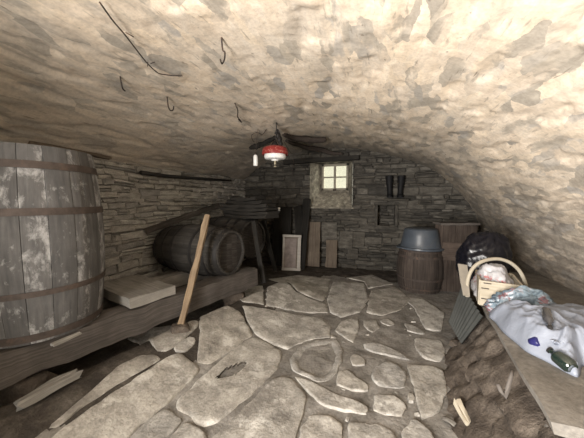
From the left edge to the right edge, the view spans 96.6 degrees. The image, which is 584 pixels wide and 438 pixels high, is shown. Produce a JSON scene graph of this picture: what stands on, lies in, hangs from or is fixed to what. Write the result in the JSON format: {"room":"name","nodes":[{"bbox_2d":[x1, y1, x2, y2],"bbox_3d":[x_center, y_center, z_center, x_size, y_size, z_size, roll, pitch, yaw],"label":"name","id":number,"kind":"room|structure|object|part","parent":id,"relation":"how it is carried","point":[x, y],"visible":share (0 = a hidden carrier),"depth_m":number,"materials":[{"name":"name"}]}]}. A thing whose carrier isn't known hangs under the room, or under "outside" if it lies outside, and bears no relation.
{"room":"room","nodes":[
{"label":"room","id":0,"kind":"room"},
{"bbox_2d":[93,158,245,309],"bbox_3d":[-2.211,0.241,2.870,0.346,2.100,7.100,1,4,18],"label":"wall","id":1,"kind":"structure","parent":0,"point":[132,202],"depth_m":3.32,"materials":[{"name":"grey stone"}]},
{"bbox_2d":[28,141,111,159],"bbox_3d":[-2.109,-0.657,2.520,0.073,0.064,0.705,1,4,18],"label":"board","id":2,"kind":"object","parent":1,"relation":"on","point":[96,155],"visible":0.6,"depth_m":2.51,"materials":[{"name":"brown wood"}]},
{"bbox_2d":[144,203,219,233],"bbox_3d":[-1.585,-0.050,4.011,0.045,0.375,1.604,1,4,18],"label":"board","id":3,"kind":"object","parent":1,"relation":"attached to","point":[175,220],"visible":0.98,"depth_m":3.79,"materials":[{"name":"brown wood"}]},
{"bbox_2d":[139,170,231,180],"bbox_3d":[-1.538,-0.660,4.190,0.062,0.100,2.081,1,4,18],"label":"bar","id":4,"kind":"object","parent":1,"relation":"attached to","point":[141,172],"visible":1,"depth_m":3.77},
{"bbox_2d":[0,260,458,437],"bbox_3d":[0.150,1.143,2.200,5.150,0.274,6.900,1,4,18],"label":"floor","id":5,"kind":"structure","parent":0,"point":[322,351],"depth_m":1.98,"materials":[{"name":"stone"},{"name":"earth"}]},
{"bbox_2d":[0,370,57,406],"bbox_3d":[-1.718,1.107,1.694,0.297,0.213,0.176,0,4,1],"label":"prop stone","id":6,"kind":"object","parent":5,"relation":"on","point":[30,383],"visible":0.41,"depth_m":1.62,"materials":[{"name":"brown stone"}]},
{"bbox_2d":[13,369,82,411],"bbox_3d":[-1.466,1.022,1.583,0.076,0.062,0.325,2,5,26],"label":"board","id":7,"kind":"object","parent":5,"relation":"on","point":[58,382],"visible":1,"depth_m":1.55,"materials":[{"name":"brown wood"}]},
{"bbox_2d":[170,321,189,333],"bbox_3d":[-1.016,1.019,2.363,0.163,0.147,0.146,-2,5,-29],"label":"footing stone","id":8,"kind":"object","parent":5,"relation":"on","point":[176,328],"visible":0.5,"depth_m":2.31,"materials":[{"name":"brown stone"}]},
{"bbox_2d":[177,214,209,324],"bbox_3d":[-0.955,0.458,2.566,0.065,0.988,0.538,1,4,11],"label":"wooden stick","id":9,"kind":"object","parent":8,"relation":"on","point":[204,227],"visible":0.98,"depth_m":2.54,"materials":[{"name":"brown wood"}]},
{"bbox_2d":[222,292,245,305],"bbox_3d":[-0.713,0.996,3.212,0.284,0.210,0.185,0,4,1],"label":"prop stone","id":10,"kind":"object","parent":5,"relation":"on","point":[229,300],"visible":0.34,"depth_m":3.13,"materials":[{"name":"brown stone"}]},
{"bbox_2d":[0,267,257,389],"bbox_3d":[-1.254,0.827,2.363,0.228,0.274,2.601,3,5,34],"label":"timber beam","id":11,"kind":"structure","parent":10,"relation":"on","point":[113,325],"depth_m":2.02,"materials":[{"name":"brown wood"}]},
{"bbox_2d":[0,142,105,348],"bbox_3d":[-1.784,0.143,1.820,0.766,1.210,0.766,1,4,15],"label":"barrel","id":12,"kind":"object","parent":11,"relation":"on","point":[52,237],"visible":1,"depth_m":1.59,"materials":[{"name":"wood"}]},
{"bbox_2d":[50,332,81,346],"bbox_3d":[-1.420,0.755,1.638,0.040,0.020,0.152,2,4,21],"label":"thin slat","id":13,"kind":"object","parent":11,"relation":"on","point":[60,341],"visible":1,"depth_m":1.62,"materials":[{"name":"beige wood"}]},
{"bbox_2d":[153,224,244,275],"bbox_3d":[-1.170,0.385,3.277,1.020,0.644,0.634,2,5,25],"label":"barrel","id":14,"kind":"object","parent":11,"relation":"on","point":[174,247],"visible":0.88,"depth_m":3.04,"materials":[{"name":"brown wood"}]},
{"bbox_2d":[251,221,265,283],"bbox_3d":[-0.468,0.455,3.622,0.286,0.860,0.062,4,6,43],"label":"board","id":15,"kind":"object","parent":5,"relation":"on","point":[254,227],"visible":1,"depth_m":3.60,"materials":[{"name":"brown wood"}]},
{"bbox_2d":[261,220,276,270],"bbox_3d":[-0.377,0.453,4.362,0.274,0.899,0.073,-2,5,-28],"label":"board","id":16,"kind":"object","parent":5,"relation":"on","point":[264,224],"visible":0.98,"depth_m":4.34,"materials":[{"name":"brown wood"}]},
{"bbox_2d":[271,207,291,265],"bbox_3d":[-0.218,0.358,5.408,0.424,1.229,0.260,1,4,18],"label":"board","id":17,"kind":"object","parent":5,"relation":"on","point":[281,225],"visible":0.7,"depth_m":5.41,"materials":[{"name":"brown wood"}]},
{"bbox_2d":[282,234,300,270],"bbox_3d":[-0.009,0.647,4.994,0.377,0.697,0.115,0,4,5],"label":"door","id":18,"kind":"structure","parent":5,"relation":"on","point":[291,253],"depth_m":5.00,"materials":[{"name":"beige wood"}]},
{"bbox_3d":[-0.019,0.646,5.008,0.328,0.641,0.087,0,4,5],"label":"door panel","id":19,"kind":"part","parent":18,"relation":"part of","materials":[{"name":"beige wood"}]},
{"bbox_3d":[-0.012,0.646,5.004,0.259,0.591,0.088,1,4,18],"label":"moulding","id":20,"kind":"part","parent":18,"relation":"part of","materials":[{"name":"beige wood"}]},
{"bbox_2d":[294,205,301,234],"bbox_3d":[0.149,0.342,5.239,0.167,1.258,0.433,-1,4,-11],"label":"plank","id":21,"kind":"object","parent":5,"relation":"on","point":[297,209],"visible":0.42,"depth_m":5.28,"materials":[{"name":"brown wood"}]},
{"bbox_2d":[300,198,310,269],"bbox_3d":[0.248,0.283,5.148,0.160,1.383,0.401,1,4,18],"label":"plank","id":22,"kind":"object","parent":5,"relation":"on","point":[306,202],"visible":0.94,"depth_m":5.14,"materials":[{"name":"brown wood"}]},
{"bbox_2d":[306,222,320,266],"bbox_3d":[0.405,0.506,5.260,0.349,0.893,0.158,1,4,18],"label":"board","id":23,"kind":"object","parent":5,"relation":"on","point":[313,239],"visible":0.73,"depth_m":5.23,"materials":[{"name":"brown wood"}]},
{"bbox_2d":[325,240,337,267],"bbox_3d":[0.782,0.688,5.159,0.234,0.544,0.146,1,4,18],"label":"board","id":24,"kind":"object","parent":5,"relation":"on","point":[331,245],"visible":1,"depth_m":5.14,"materials":[{"name":"brown wood"}]},
{"bbox_2d":[396,248,443,294],"bbox_3d":[1.952,0.752,3.979,0.654,0.620,0.654,1,4,18],"label":"barrel","id":25,"kind":"object","parent":5,"relation":"on","point":[418,272],"visible":0.88,"depth_m":3.71,"materials":[{"name":"wood"}]},
{"bbox_2d":[396,227,443,251],"bbox_3d":[1.952,0.286,3.945,0.644,0.304,0.644,-3,5,-36],"label":"plastic tub","id":26,"kind":"object","parent":25,"relation":"on","point":[423,239],"visible":0.94,"depth_m":3.73,"materials":[{"name":"grey plastic"}]},
{"bbox_2d":[442,416,456,426],"bbox_3d":[0.941,1.213,1.560,0.032,0.031,0.076,-2,5,-23],"label":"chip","id":27,"kind":"object","parent":5,"relation":"on","point":[445,418],"visible":1,"depth_m":1.55,"materials":[{"name":"beige wood"}]},
{"bbox_2d":[449,339,458,346],"bbox_3d":[1.486,1.132,2.338,0.090,0.064,0.121,0,4,-5],"label":"stone","id":28,"kind":"object","parent":5,"relation":"on","point":[453,342],"visible":0.56,"depth_m":2.35,"materials":[{"name":"brown stone"}]},
{"bbox_2d":[433,221,480,291],"bbox_3d":[2.416,0.550,3.873,0.538,1.017,0.272,0,4,5],"label":"box","id":29,"kind":"object","parent":5,"relation":"on","point":[452,235],"visible":0.56,"depth_m":3.75,"materials":[{"name":"brown wood"}]},
{"bbox_2d":[443,272,583,437],"bbox_3d":[1.761,0.966,2.033,1.473,0.530,2.703,1,4,18],"label":"stone bench","id":30,"kind":"object","parent":5,"relation":"on","point":[543,400],"visible":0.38,"depth_m":1.44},
{"bbox_2d":[453,399,470,425],"bbox_3d":[1.029,1.171,1.575,0.045,0.072,0.168,1,4,8],"label":"chip","id":31,"kind":"object","parent":30,"relation":"on","point":[457,403],"visible":0.98,"depth_m":1.57,"materials":[{"name":"beige wood"}]},
{"bbox_2d":[449,288,482,343],"bbox_3d":[1.519,0.854,2.334,0.151,0.322,0.816,2,5,24],"label":"sheet","id":32,"kind":"object","parent":30,"relation":"attached to","point":[465,316],"visible":0.94,"depth_m":2.25,"materials":[{"name":"grey metal"}]},
{"bbox_2d":[455,230,512,282],"bbox_3d":[1.952,0.381,2.668,0.463,0.542,0.371,1,4,18],"label":"garbage bag","id":33,"kind":"object","parent":30,"relation":"on","point":[476,247],"visible":0.56,"depth_m":2.56,"materials":[{"name":"black plastic"}]},
{"bbox_2d":[465,257,527,305],"bbox_3d":[1.663,0.493,2.092,0.376,0.397,0.600,4,6,42],"label":"basket","id":34,"kind":"object","parent":30,"relation":"on","point":[485,289],"visible":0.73,"depth_m":2.04,"materials":[{"name":"beige wood"}]},
{"bbox_2d":[458,264,469,296],"bbox_3d":[1.356,0.475,2.037,0.072,0.212,0.193,1,4,18],"label":"flap","id":35,"kind":"object","parent":34,"relation":"in","point":[463,269],"visible":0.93,"depth_m":2.04,"materials":[{"name":"beige cardboard"}]},
{"bbox_3d":[1.598,0.578,2.243,0.017,0.205,0.338,2,5,30],"label":"panel","id":36,"kind":"part","parent":34,"relation":"part of","materials":[{"name":"brown wood"}]},
{"bbox_2d":[471,263,514,295],"bbox_3d":[1.701,0.519,2.197,0.300,0.296,0.294,1,4,18],"label":"plastic bag","id":37,"kind":"object","parent":34,"relation":"in","point":[487,272],"visible":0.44,"depth_m":2.15,"materials":[{"name":"white plastic"}]},
{"bbox_3d":[1.619,0.594,2.023,0.259,0.203,0.017,2,5,30],"label":"panel","id":38,"kind":"part","parent":34,"relation":"part of","materials":[{"name":"brown wood"}]},
{"bbox_3d":[1.822,0.588,2.111,0.017,0.204,0.338,2,5,30],"label":"panel","id":39,"kind":"part","parent":34,"relation":"part of","materials":[{"name":"brown wood"}]},
{"bbox_2d":[496,369,513,398],"bbox_3d":[0.816,0.624,0.983,0.072,0.096,0.037,-1,4,-8],"label":"stick","id":40,"kind":"object","parent":30,"relation":"on","point":[505,393],"visible":1,"depth_m":0.98,"materials":[{"name":"brown wood"}]},
{"bbox_2d":[489,300,583,376],"bbox_3d":[1.713,0.632,1.590,0.728,0.196,0.902,1,4,18],"label":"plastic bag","id":41,"kind":"object","parent":30,"relation":"on","point":[519,320],"visible":0.82,"depth_m":1.49,"materials":[{"name":"white plastic"}]},
{"bbox_2d":[483,285,555,311],"bbox_3d":[1.644,0.589,1.861,0.445,0.237,0.153,2,5,27],"label":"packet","id":42,"kind":"object","parent":41,"relation":"on","point":[533,296],"visible":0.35,"depth_m":1.83,"materials":[{"name":"silver metal"}]},
{"bbox_2d":[528,337,539,346],"bbox_3d":[1.355,0.685,1.442,0.060,0.068,0.069,0,4,-3],"label":"stopper","id":43,"kind":"object","parent":41,"relation":"on","point":[534,341],"visible":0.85,"depth_m":1.43,"materials":[{"name":"blue plastic"}]},
{"bbox_2d":[540,307,553,329],"bbox_3d":[1.448,0.558,1.473,0.048,0.078,0.171,3,5,36],"label":"glass bottle","id":44,"kind":"object","parent":41,"relation":"in","point":[546,313],"visible":1,"depth_m":1.46,"materials":[{"name":"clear glass"}]},
{"bbox_2d":[546,347,577,371],"bbox_3d":[1.355,0.710,1.311,0.072,0.083,0.124,0,4,-3],"label":"glass bottle","id":45,"kind":"object","parent":41,"relation":"in","point":[561,359],"visible":1,"depth_m":1.28,"materials":[{"name":"green glass"}]},
{"bbox_2d":[0,0,583,294],"bbox_3d":[0.188,0.037,2.109,5.293,2.895,6.984,1,4,18],"label":"ceiling","id":46,"kind":"structure","parent":0,"point":[487,96],"depth_m":1.90,"materials":[{"name":"beige stone"}]},
{"bbox_2d":[99,1,182,75],"bbox_3d":[-0.972,-1.082,1.664,0.150,0.047,0.741,1,4,8],"label":"wire","id":47,"kind":"object","parent":46,"relation":"hanging from","point":[99,1],"visible":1,"depth_m":1.57,"materials":[{"name":"black metal"}]},
{"bbox_2d":[220,37,225,63],"bbox_3d":[-0.470,-1.137,1.763,0.038,0.083,0.198,-1,4,-18],"label":"ceiling hook","id":48,"kind":"object","parent":46,"relation":"attached to","point":[221,62],"visible":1,"depth_m":1.74,"materials":[{"name":"metal"}]},
{"bbox_2d":[253,130,257,165],"bbox_3d":[-0.495,-0.979,3.521,0.061,0.517,0.065,1,4,18],"label":"counterweight","id":49,"kind":"object","parent":46,"relation":"hanging from","point":[255,157],"visible":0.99,"depth_m":3.51,"materials":[{"name":"white ceramic"}]},
{"bbox_2d":[249,135,274,149],"bbox_3d":[-0.450,-1.186,4.075,0.525,0.168,0.112,3,5,32],"label":"branch","id":50,"kind":"object","parent":46,"relation":"attached to","point":[269,140],"visible":0.92,"depth_m":4.08,"materials":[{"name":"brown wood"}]},
{"bbox_2d":[262,122,287,166],"bbox_3d":[-0.227,-0.986,3.469,0.348,0.574,0.348,1,4,18],"label":"hanging lamp","id":51,"kind":"object","parent":46,"relation":"hanging from","point":[274,152],"visible":1,"depth_m":3.38,"materials":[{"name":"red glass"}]},
{"bbox_3d":[-0.227,-0.917,3.474,0.348,0.128,0.348,1,4,18],"label":"lamp shade","id":52,"kind":"part","parent":51,"relation":"part of","materials":[{"name":"red fabric"}]},
{"bbox_3d":[-0.227,-0.819,3.481,0.289,0.088,0.289,1,4,18],"label":"lamp shade","id":53,"kind":"part","parent":51,"relation":"part of","materials":[{"name":"white glass"}]},
{"bbox_2d":[282,133,325,143],"bbox_3d":[0.188,-1.274,4.114,0.810,0.116,0.158,-2,5,-28],"label":"branch","id":54,"kind":"object","parent":46,"relation":"attached to","point":[307,139],"visible":1,"depth_m":4.11,"materials":[{"name":"brown wood"}]},
{"bbox_2d":[285,139,342,154],"bbox_3d":[0.352,-1.276,4.683,1.347,0.143,0.324,-3,5,-38],"label":"branch","id":55,"kind":"object","parent":46,"relation":"attached to","point":[309,148],"visible":1,"depth_m":4.81,"materials":[{"name":"brown wood"}]},
{"bbox_2d":[244,148,480,270],"bbox_3d":[1.278,-0.358,5.245,5.300,2.850,0.716,1,4,18],"label":"wall","id":56,"kind":"structure","parent":0,"point":[368,234],"depth_m":5.03,"materials":[{"name":"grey stone"}]},
{"bbox_2d":[283,155,358,164],"bbox_3d":[0.553,-1.173,5.182,1.520,0.120,0.132,1,4,18],"label":"lintel","id":57,"kind":"object","parent":56,"relation":"attached to","point":[351,157],"visible":1,"depth_m":5.11,"materials":[{"name":"brown wood"}]},
{"bbox_2d":[310,161,352,208],"bbox_3d":[0.826,-0.689,5.373,0.922,0.939,0.435,1,4,18],"label":"window","id":58,"kind":"structure","parent":56,"relation":"in","point":[321,197],"depth_m":5.42,"materials":[{"name":"paint"}]},
{"bbox_3d":[0.769,-0.224,5.235,0.922,0.032,0.073,1,4,18],"label":"sill","id":59,"kind":"part","parent":58,"relation":"part of","materials":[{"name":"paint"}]},
{"bbox_3d":[0.915,-0.888,5.527,0.563,0.554,0.060,1,4,18],"label":"frame","id":60,"kind":"part","parent":58,"relation":"part of","materials":[{"name":"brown wood"}]},
{"bbox_3d":[1.784,-0.061,4.928,0.449,0.522,0.110,1,4,18],"label":"recess frame","id":61,"kind":"part","parent":56,"relation":"part of","materials":[{"name":"brown wood"}]},
{"bbox_2d":[385,176,392,197],"bbox_3d":[1.781,-0.591,4.770,0.140,0.399,0.179,1,4,18],"label":"rubber boot","id":62,"kind":"object","parent":56,"relation":"on","point":[389,179],"visible":1,"depth_m":4.73,"materials":[{"name":"black rubber"}]},
{"bbox_2d":[397,175,405,197],"bbox_3d":[1.975,-0.585,4.706,0.140,0.399,0.179,1,4,18],"label":"rubber boot","id":63,"kind":"object","parent":56,"relation":"on","point":[401,178],"visible":1,"depth_m":4.67,"materials":[{"name":"black rubber"}]},
{"bbox_3d":[-2.079,1.039,2.150,0.182,0.276,0.221,1,4,18],"label":"prop stone","id":64,"kind":"object","parent":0,"visible":0},
{"bbox_2d":[102,271,211,309],"bbox_3d":[-1.534,0.747,2.947,0.153,0.180,2.330,3,5,34],"label":"timber beam","id":65,"kind":"structure","parent":64,"relation":"on","point":[177,278],"depth_m":3.05,"materials":[{"name":"brown wood"}]},
{"bbox_2d":[103,274,175,308],"bbox_3d":[-1.482,0.659,2.442,0.697,0.098,0.412,3,5,33],"label":"board","id":66,"kind":"object","parent":65,"relation":"on","point":[133,291],"visible":0.96,"depth_m":2.32,"materials":[{"name":"brown wood"}]},
{"bbox_2d":[201,216,264,258],"bbox_3d":[-0.955,0.280,4.050,0.950,0.654,0.645,3,5,33],"label":"barrel","id":67,"kind":"object","parent":65,"relation":"on","point":[243,226],"visible":0.38,"depth_m":3.79,"materials":[{"name":"brown wood"}]},
{"bbox_2d":[223,213,278,218],"bbox_3d":[-0.613,-0.048,3.830,0.912,0.083,0.286,3,5,37],"label":"board","id":68,"kind":"object","parent":67,"relation":"on","point":[224,214],"visible":0.8,"depth_m":3.66,"materials":[{"name":"brown wood"}]},
{"bbox_2d":[222,210,279,214],"bbox_3d":[-0.625,-0.095,3.827,0.957,0.077,0.280,3,5,37],"label":"board","id":69,"kind":"object","parent":68,"relation":"on","point":[223,211],"visible":0.73,"depth_m":3.64,"materials":[{"name":"brown wood"}]},
{"bbox_2d":[220,207,277,211],"bbox_3d":[-0.649,-0.146,3.828,0.898,0.080,0.268,2,5,30],"label":"board","id":70,"kind":"object","parent":69,"relation":"on","point":[221,208],"visible":0.7,"depth_m":3.69,"materials":[{"name":"brown wood"}]},
{"bbox_2d":[219,203,275,207],"bbox_3d":[-0.661,-0.193,3.810,0.878,0.085,0.252,3,5,31],"label":"board","id":71,"kind":"object","parent":70,"relation":"on","point":[230,205],"visible":0.89,"depth_m":3.67,"materials":[{"name":"brown wood"}]},
{"bbox_2d":[226,199,271,204],"bbox_3d":[-0.637,-0.248,3.856,0.754,0.083,0.238,3,5,37],"label":"board","id":72,"kind":"object","parent":71,"relation":"on","point":[254,202],"visible":0.74,"depth_m":3.69,"materials":[{"name":"brown wood"}]},
{"bbox_2d":[229,196,265,200],"bbox_3d":[-0.648,-0.296,3.794,0.556,0.079,0.225,3,5,37],"label":"board","id":73,"kind":"object","parent":72,"relation":"on","point":[235,198],"visible":0.87,"depth_m":3.69,"materials":[{"name":"brown wood"}]}
]}

